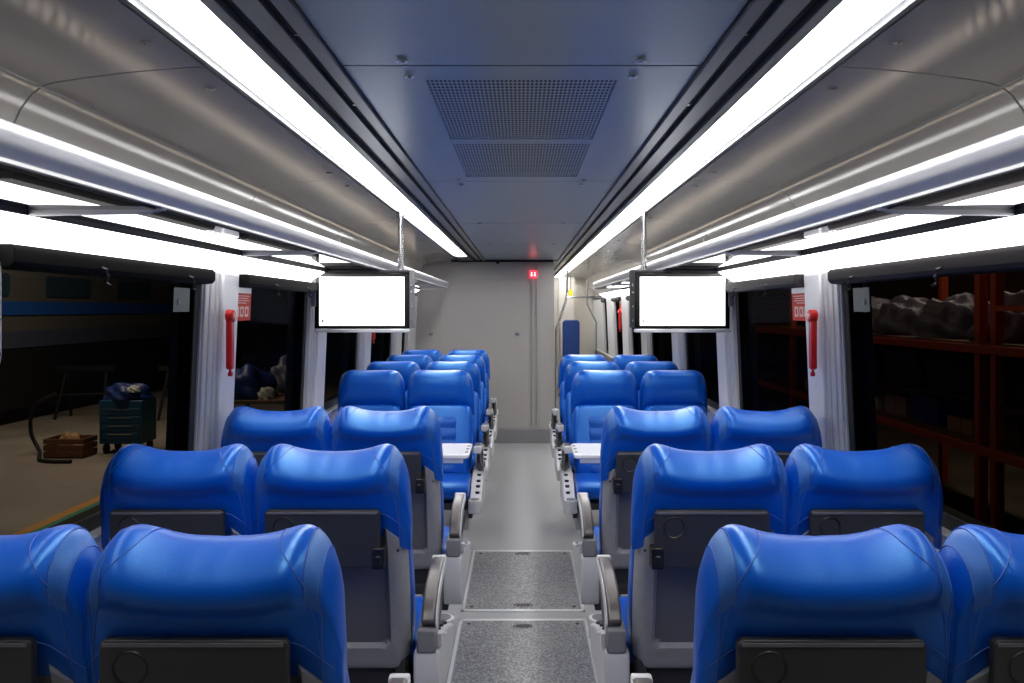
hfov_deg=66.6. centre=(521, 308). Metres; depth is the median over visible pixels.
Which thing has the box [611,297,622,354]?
window
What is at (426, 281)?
glass shelf
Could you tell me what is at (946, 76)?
ceiling
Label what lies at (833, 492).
passenger seat
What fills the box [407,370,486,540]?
passenger seat
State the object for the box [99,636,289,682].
tray
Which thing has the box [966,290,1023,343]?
wrapped bundle
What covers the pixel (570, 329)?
pad
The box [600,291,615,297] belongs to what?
light
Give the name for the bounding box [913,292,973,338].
wrapped bundle
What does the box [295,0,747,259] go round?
ceiling
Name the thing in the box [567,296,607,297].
handrail
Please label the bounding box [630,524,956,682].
passenger seat
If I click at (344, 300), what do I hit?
monitor
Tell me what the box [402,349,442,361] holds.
passenger seat
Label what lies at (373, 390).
passenger seat
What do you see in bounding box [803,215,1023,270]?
light
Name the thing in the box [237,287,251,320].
notice
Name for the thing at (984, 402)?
shelf
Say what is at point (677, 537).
tray
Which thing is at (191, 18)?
ceiling light
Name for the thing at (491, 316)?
door
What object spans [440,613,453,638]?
socket
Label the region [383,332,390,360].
window
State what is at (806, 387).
cardboard box
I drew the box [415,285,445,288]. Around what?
glass shelf
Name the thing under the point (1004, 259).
window
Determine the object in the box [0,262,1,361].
air vent
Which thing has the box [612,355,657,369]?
passenger seat
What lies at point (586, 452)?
table
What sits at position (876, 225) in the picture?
glass shelf
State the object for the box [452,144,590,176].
ceiling vent
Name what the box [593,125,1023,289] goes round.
luggage rack
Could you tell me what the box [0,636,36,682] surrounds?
tray
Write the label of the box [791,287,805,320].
notice
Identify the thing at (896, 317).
wrapped bundle
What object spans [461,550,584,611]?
floor hatch
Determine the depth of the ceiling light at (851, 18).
1.96 m
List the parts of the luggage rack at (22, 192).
wall rail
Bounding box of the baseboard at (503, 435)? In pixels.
[494,429,549,442]
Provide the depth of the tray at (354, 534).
2.16 m
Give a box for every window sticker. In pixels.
[173,287,189,311]
[853,287,869,311]
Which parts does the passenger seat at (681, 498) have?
armrest trim, armrest, shield panel, backrest, seat frame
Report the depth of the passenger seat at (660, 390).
4.93 m
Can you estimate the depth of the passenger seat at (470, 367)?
5.74 m
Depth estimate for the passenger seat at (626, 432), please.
3.09 m
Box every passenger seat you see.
[0,524,100,682]
[83,524,410,682]
[100,444,257,549]
[221,406,332,467]
[252,444,453,682]
[329,406,470,609]
[338,370,405,412]
[366,361,419,409]
[386,354,432,369]
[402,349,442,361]
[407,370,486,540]
[426,361,491,529]
[438,355,495,457]
[448,349,498,439]
[549,354,606,457]
[553,361,618,529]
[558,370,637,517]
[572,406,713,609]
[589,444,790,682]
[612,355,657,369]
[625,361,678,409]
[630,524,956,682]
[639,370,707,416]
[710,406,821,467]
[785,444,942,548]
[939,524,1023,682]
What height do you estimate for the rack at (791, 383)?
3.600 m
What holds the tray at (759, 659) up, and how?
on the passenger seat at (876, 605)
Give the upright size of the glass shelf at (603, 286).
0.006 m
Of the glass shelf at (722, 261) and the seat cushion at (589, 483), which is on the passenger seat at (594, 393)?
the seat cushion at (589, 483)
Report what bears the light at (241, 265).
attached to the ceiling at (96, 76)
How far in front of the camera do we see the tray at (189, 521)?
2.16 m
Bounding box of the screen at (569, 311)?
[557,277,575,364]
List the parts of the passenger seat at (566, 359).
shield panel, backrest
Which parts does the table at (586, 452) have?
rail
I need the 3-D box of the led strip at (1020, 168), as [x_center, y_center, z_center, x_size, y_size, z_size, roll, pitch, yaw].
[1.129,-0.328,4.350,0.087,0.012,8.100,0,0,0]
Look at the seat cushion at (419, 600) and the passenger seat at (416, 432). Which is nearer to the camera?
the seat cushion at (419, 600)
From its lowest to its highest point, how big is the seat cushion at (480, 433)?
0.120 m
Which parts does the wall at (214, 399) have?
sill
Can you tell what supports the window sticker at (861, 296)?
attached to the window at (1004, 259)
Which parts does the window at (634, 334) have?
frame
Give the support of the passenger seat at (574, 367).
on the floor
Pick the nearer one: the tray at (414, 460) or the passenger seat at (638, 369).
the tray at (414, 460)
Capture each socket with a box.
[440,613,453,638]
[461,541,470,557]
[468,498,480,513]
[557,469,559,480]
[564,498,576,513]
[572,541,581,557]
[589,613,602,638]
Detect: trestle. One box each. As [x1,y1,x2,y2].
[53,366,115,419]
[157,366,168,419]
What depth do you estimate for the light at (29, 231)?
2.15 m
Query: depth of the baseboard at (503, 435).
8.88 m
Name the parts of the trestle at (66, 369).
leg, leg, leg, leg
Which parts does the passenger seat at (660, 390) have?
backrest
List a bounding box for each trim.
[121,0,484,260]
[554,0,921,276]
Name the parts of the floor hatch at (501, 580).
handle plate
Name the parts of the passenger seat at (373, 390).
backrest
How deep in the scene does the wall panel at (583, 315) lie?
12.90 m
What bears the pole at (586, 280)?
on the floor
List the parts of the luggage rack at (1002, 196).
wall rail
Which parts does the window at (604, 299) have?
frame, pane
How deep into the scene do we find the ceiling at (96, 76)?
2.11 m
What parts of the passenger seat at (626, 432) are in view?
armrest trim, shield panel, backrest, seat frame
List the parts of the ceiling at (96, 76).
panel, panel, panel, panel, panel, panel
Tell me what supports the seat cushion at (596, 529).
on the passenger seat at (626, 432)
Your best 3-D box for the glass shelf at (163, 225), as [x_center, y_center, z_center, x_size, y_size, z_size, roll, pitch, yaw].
[-0.958,-0.225,2.415,0.285,0.006,1.306,0,0,0]
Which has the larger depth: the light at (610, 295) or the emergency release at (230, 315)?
the light at (610, 295)
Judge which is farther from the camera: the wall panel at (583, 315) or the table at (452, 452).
the wall panel at (583, 315)
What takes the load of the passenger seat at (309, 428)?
on the floor
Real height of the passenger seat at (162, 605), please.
1.142 m
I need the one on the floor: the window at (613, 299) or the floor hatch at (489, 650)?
the floor hatch at (489, 650)
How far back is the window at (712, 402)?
5.75 m
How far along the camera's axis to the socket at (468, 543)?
3.64 m
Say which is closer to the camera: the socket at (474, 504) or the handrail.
the socket at (474, 504)
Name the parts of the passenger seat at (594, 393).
shield panel, armrest, seat frame, backrest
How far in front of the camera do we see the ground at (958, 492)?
12.59 m
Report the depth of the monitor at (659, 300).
4.40 m
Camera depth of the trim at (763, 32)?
1.96 m
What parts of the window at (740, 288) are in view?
frame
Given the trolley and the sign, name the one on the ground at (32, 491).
the trolley
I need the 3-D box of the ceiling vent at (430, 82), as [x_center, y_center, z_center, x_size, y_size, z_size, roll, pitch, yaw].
[0.000,-0.560,2.240,0.472,0.001,0.670,0,0,0]
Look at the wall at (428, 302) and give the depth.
8.90 m
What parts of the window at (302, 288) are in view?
frame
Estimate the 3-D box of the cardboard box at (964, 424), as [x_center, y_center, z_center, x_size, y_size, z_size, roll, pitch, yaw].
[4.945,1.235,8.280,0.610,0.160,0.480,0,0,0]
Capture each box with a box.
[568,269,572,295]
[804,379,808,389]
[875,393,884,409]
[885,393,911,416]
[912,392,989,426]
[947,415,1004,435]
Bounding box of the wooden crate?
[43,435,97,457]
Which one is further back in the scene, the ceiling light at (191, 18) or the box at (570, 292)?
the box at (570, 292)
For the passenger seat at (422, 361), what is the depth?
6.62 m
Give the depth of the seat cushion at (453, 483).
4.51 m
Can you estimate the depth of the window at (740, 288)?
4.36 m
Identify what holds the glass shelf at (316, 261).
attached to the luggage rack at (22, 192)
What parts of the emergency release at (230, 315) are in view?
lever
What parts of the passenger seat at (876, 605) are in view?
armrest, backrest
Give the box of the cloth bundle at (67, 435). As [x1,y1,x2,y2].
[57,431,84,451]
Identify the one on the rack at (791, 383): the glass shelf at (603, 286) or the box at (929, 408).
the box at (929, 408)
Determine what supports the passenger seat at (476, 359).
on the floor
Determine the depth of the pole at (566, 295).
10.59 m
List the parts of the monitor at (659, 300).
casing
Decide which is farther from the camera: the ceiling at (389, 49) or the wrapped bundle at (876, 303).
the wrapped bundle at (876, 303)
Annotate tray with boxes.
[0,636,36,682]
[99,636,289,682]
[110,509,224,540]
[251,451,267,467]
[265,509,385,569]
[400,451,424,493]
[613,451,642,493]
[649,509,769,569]
[736,636,925,682]
[775,451,791,467]
[809,509,923,535]
[989,636,1023,682]
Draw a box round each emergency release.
[225,310,236,375]
[372,332,374,342]
[618,309,620,331]
[806,310,817,375]
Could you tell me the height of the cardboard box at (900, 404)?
0.240 m
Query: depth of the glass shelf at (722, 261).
3.68 m
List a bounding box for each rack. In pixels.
[0,118,448,289]
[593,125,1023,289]
[755,272,1023,531]
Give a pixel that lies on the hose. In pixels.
(30, 428)
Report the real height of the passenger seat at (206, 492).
1.142 m
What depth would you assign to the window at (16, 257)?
2.41 m
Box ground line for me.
[11,390,337,534]
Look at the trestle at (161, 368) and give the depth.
16.27 m
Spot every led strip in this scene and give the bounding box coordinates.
[0,162,373,267]
[669,168,1023,267]
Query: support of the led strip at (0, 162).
attached to the ceiling at (96, 76)
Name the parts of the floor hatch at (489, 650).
handle plate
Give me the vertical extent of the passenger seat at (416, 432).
1.142 m
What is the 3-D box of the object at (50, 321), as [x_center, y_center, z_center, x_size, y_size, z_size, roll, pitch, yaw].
[-11.485,0.650,14.660,2.830,3.300,27.320,0,0,0]
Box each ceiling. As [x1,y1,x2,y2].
[0,0,456,279]
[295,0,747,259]
[564,0,1023,295]
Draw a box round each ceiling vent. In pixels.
[425,80,617,138]
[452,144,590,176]
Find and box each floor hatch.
[447,619,596,682]
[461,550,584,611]
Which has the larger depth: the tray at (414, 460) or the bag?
the bag
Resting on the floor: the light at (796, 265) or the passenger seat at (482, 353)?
the passenger seat at (482, 353)
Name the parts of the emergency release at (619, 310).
lever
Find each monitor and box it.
[311,211,414,331]
[629,211,732,331]
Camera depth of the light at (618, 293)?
9.12 m
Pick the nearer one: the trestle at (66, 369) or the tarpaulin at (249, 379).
the tarpaulin at (249, 379)
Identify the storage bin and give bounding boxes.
[796,337,807,364]
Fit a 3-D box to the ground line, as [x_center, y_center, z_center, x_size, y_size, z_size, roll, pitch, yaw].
[-5.130,2.349,25.000,0.140,0.101,70.000,0,0,0]
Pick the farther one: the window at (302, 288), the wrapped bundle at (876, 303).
the wrapped bundle at (876, 303)
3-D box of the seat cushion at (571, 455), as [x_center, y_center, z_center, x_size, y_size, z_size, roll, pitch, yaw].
[0.532,1.057,5.516,0.424,0.120,0.403,0,0,0]
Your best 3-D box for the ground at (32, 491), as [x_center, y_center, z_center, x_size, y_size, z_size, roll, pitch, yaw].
[-22.600,2.350,25.000,34.800,0.100,70.000,0,0,0]
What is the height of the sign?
0.085 m
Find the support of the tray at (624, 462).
on the passenger seat at (626, 432)
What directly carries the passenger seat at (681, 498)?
on the floor
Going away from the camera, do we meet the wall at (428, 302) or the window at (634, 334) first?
the window at (634, 334)
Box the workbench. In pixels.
[234,393,284,406]
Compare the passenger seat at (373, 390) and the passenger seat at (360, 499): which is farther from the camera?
the passenger seat at (373, 390)
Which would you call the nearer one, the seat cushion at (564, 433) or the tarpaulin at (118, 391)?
the seat cushion at (564, 433)
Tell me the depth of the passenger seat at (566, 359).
6.60 m
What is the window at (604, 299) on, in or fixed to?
in the wall at (828, 399)
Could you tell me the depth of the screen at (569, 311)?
12.35 m
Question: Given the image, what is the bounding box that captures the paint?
[30,393,337,532]
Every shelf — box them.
[0,164,155,209]
[63,210,313,252]
[261,253,376,269]
[415,279,431,284]
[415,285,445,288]
[596,285,628,288]
[611,279,628,284]
[666,253,781,269]
[729,210,979,252]
[757,352,1023,411]
[887,169,1023,209]
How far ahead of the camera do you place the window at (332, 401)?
5.75 m
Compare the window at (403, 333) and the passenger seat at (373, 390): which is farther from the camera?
the window at (403, 333)
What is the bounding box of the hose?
[28,392,71,463]
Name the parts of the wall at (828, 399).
sill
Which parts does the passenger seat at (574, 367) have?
shield panel, armrest, backrest, leg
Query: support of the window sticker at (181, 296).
attached to the window at (16, 257)
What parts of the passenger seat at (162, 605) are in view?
backrest, armrest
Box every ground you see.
[0,339,379,534]
[663,339,1023,534]
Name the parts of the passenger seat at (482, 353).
backrest, shield panel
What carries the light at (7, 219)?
attached to the ceiling at (96, 76)
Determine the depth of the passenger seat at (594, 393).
4.91 m
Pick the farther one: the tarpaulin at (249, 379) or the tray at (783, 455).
the tarpaulin at (249, 379)
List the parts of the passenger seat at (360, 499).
seat frame, backrest, shield panel, armrest, armrest trim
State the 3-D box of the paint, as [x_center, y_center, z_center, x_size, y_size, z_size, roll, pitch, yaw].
[-3.830,2.350,25.000,2.460,0.100,70.000,0,0,0]
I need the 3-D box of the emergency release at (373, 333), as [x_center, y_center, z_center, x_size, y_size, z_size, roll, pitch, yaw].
[-1.156,0.135,6.120,0.037,0.267,0.052,0,0,0]
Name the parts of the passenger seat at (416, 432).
seat frame, backrest, shield panel, armrest trim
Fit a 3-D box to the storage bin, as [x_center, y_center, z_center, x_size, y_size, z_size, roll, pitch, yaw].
[5.000,0.690,12.680,0.880,0.430,0.940,0,0,0]
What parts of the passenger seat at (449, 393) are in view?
backrest, seat frame, shield panel, armrest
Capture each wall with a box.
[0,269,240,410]
[89,271,417,551]
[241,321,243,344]
[415,260,553,428]
[554,277,585,394]
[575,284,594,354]
[593,271,950,551]
[699,271,1023,413]
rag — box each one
[127,385,140,391]
[257,387,275,399]
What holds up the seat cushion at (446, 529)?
on the passenger seat at (416, 432)
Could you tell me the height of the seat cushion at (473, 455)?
0.120 m
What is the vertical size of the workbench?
0.860 m
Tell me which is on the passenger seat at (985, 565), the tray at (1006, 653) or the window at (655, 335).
the tray at (1006, 653)
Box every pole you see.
[555,268,567,407]
[586,280,596,354]
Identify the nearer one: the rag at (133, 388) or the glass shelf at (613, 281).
the glass shelf at (613, 281)
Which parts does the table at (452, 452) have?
rail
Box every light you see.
[0,211,24,232]
[0,215,239,270]
[141,0,465,255]
[218,256,323,281]
[555,0,901,276]
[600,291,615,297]
[610,290,628,296]
[719,256,824,281]
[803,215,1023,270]
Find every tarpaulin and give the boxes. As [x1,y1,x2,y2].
[102,382,154,400]
[234,363,278,399]
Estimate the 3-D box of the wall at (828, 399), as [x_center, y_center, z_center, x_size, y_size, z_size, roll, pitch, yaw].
[1.282,0.455,6.100,0.196,2.150,15.400,0,0,0]
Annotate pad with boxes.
[562,320,579,356]
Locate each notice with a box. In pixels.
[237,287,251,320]
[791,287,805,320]
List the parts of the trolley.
drawer, drawer, drawer, drawer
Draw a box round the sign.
[529,271,536,277]
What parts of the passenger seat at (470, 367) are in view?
leg, backrest, armrest, shield panel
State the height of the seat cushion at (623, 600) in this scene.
0.120 m
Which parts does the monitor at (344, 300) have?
casing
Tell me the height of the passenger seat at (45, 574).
1.142 m
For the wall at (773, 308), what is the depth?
23.38 m
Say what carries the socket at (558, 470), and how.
attached to the passenger seat at (574, 367)
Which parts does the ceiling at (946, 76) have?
panel, panel, panel, panel, panel, panel, panel, panel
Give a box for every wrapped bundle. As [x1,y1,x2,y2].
[871,296,889,332]
[873,295,928,335]
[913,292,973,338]
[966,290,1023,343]
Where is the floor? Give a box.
[415,395,627,682]
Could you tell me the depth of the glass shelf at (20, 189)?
1.54 m
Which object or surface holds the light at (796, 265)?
attached to the ceiling at (946, 76)
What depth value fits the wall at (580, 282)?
13.80 m
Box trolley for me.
[99,397,155,453]
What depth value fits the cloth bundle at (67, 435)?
12.14 m
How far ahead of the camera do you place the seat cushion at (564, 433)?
6.18 m
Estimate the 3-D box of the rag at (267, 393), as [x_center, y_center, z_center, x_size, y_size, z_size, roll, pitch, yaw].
[-4.103,1.343,12.507,0.326,0.195,0.257,0,0,0]
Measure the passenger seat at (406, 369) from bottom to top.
1.140 m
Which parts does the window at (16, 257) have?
frame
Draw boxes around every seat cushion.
[410,596,422,662]
[442,473,471,499]
[442,526,448,554]
[471,449,476,469]
[479,430,482,442]
[562,431,565,442]
[569,453,573,469]
[573,473,600,499]
[594,526,600,554]
[620,596,632,662]
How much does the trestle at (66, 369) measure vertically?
1.109 m
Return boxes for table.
[442,443,472,462]
[570,443,600,462]
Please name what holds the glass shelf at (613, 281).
attached to the luggage rack at (1002, 196)
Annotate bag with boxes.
[270,355,285,392]
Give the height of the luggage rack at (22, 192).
0.084 m
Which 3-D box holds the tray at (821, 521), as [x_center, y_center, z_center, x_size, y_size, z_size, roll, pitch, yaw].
[0.953,0.637,2.162,0.326,0.161,0.050,0,0,0]
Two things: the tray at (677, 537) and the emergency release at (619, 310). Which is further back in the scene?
the emergency release at (619, 310)
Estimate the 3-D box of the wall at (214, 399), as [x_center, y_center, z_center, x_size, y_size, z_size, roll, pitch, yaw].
[-1.282,0.455,3.650,0.196,2.150,10.500,0,0,0]
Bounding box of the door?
[429,278,531,427]
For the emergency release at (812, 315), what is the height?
0.267 m
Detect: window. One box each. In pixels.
[0,244,214,531]
[238,274,317,410]
[324,332,357,409]
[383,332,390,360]
[401,332,404,354]
[601,298,608,353]
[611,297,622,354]
[626,295,638,354]
[652,332,659,360]
[685,332,718,409]
[725,274,804,410]
[828,245,1023,531]
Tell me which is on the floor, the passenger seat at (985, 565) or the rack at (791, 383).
the passenger seat at (985, 565)
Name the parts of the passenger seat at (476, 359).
backrest, armrest, shield panel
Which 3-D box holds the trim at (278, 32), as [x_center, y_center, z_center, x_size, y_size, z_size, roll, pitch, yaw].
[-0.571,-0.574,3.650,0.311,0.052,10.500,0,0,0]
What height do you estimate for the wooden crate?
0.300 m
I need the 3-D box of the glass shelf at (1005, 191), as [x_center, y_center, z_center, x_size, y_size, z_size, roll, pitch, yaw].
[0.958,-0.225,1.325,0.285,0.006,0.826,0,0,0]
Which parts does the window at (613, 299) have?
pane, frame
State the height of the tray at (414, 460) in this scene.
0.161 m
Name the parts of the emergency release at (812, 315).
lever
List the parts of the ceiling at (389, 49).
panel, panel, panel, panel, panel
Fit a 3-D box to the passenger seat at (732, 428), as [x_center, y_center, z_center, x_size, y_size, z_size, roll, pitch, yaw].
[0.970,0.959,3.331,0.446,1.142,0.631,0,0,0]
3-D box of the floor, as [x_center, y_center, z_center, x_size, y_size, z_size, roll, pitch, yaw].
[0.000,1.570,6.800,2.720,0.080,16.800,0,0,0]
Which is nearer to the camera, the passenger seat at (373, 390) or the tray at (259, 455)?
the tray at (259, 455)

